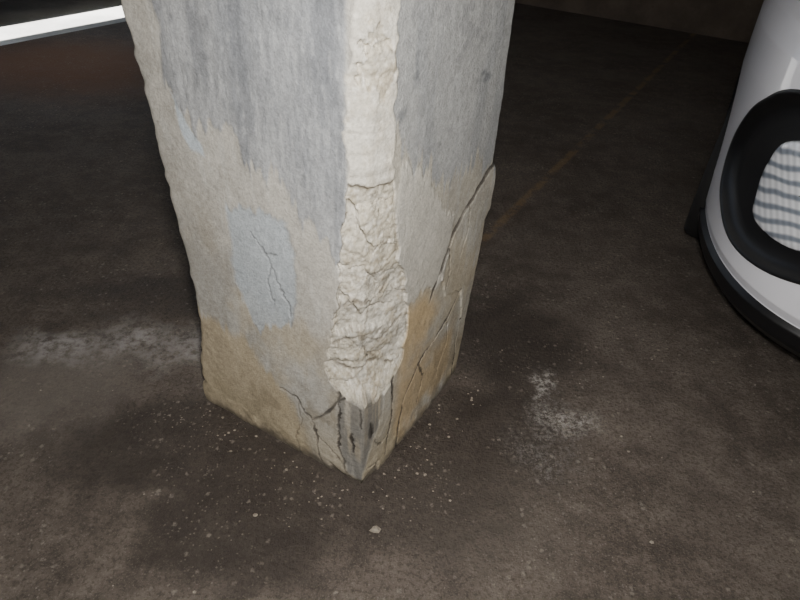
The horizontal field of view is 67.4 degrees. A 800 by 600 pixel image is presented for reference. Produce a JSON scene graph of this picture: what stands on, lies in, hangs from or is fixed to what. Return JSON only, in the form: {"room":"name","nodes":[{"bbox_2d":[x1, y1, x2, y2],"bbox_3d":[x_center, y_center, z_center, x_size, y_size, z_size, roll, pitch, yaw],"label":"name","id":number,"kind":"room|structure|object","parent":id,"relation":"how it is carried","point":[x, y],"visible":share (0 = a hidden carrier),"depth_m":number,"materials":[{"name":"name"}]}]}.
{"room":"parking garage","nodes":[
{"label":"parking garage","id":0,"kind":"room"},
{"bbox_2d":[0,3,799,599],"bbox_3d":[1.213,0.638,1.470,10.640,0.150,10.700,23,41,23],"label":"floor","id":1,"kind":"structure","parent":0,"point":[588,266],"depth_m":1.73,"materials":[{"name":"concrete"}]},
{"bbox_2d":[121,0,514,483],"bbox_3d":[-0.111,-0.811,1.002,0.574,2.620,0.582,23,41,23],"label":"concrete pillar","id":2,"kind":"structure","parent":1,"relation":"on","point":[330,169],"depth_m":1.16,"materials":[{"name":"paint"}]},
{"bbox_2d":[7,344,787,592],"bbox_3d":[-0.075,0.404,1.531,2.084,0.010,1.031,4,37,0],"label":"debris","id":3,"kind":"object","parent":1,"relation":"on","point":[375,529],"visible":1,"depth_m":1.49,"materials":[{"name":"grey concrete"}]},
{"bbox_2d":[684,0,799,356],"bbox_3d":[2.553,-1.142,2.526,1.810,1.572,4.102,23,41,23],"label":"car","id":4,"kind":"object","parent":1,"relation":"on","point":[744,213],"visible":1,"depth_m":1.75,"materials":[{"name":"white paint"}]},
{"bbox_2d":[515,0,763,42],"bbox_3d":[4.148,-3.120,4.446,10.640,2.600,0.200,23,41,23],"label":"wall","id":5,"kind":"structure","parent":0,"point":[735,20],"depth_m":5.71,"materials":[{"name":"grey concrete"}]},
{"label":"outside","id":6,"kind":"structure","parent":0,"visible":0},
{"bbox_2d":[0,0,125,45],"bbox_3d":[-11.514,-5.814,8.894,21.358,0.147,30.000,23,41,23],"label":"pavement","id":7,"kind":"structure","parent":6,"point":[20,20],"depth_m":4.93,"materials":[{"name":"white paint"}]}
]}

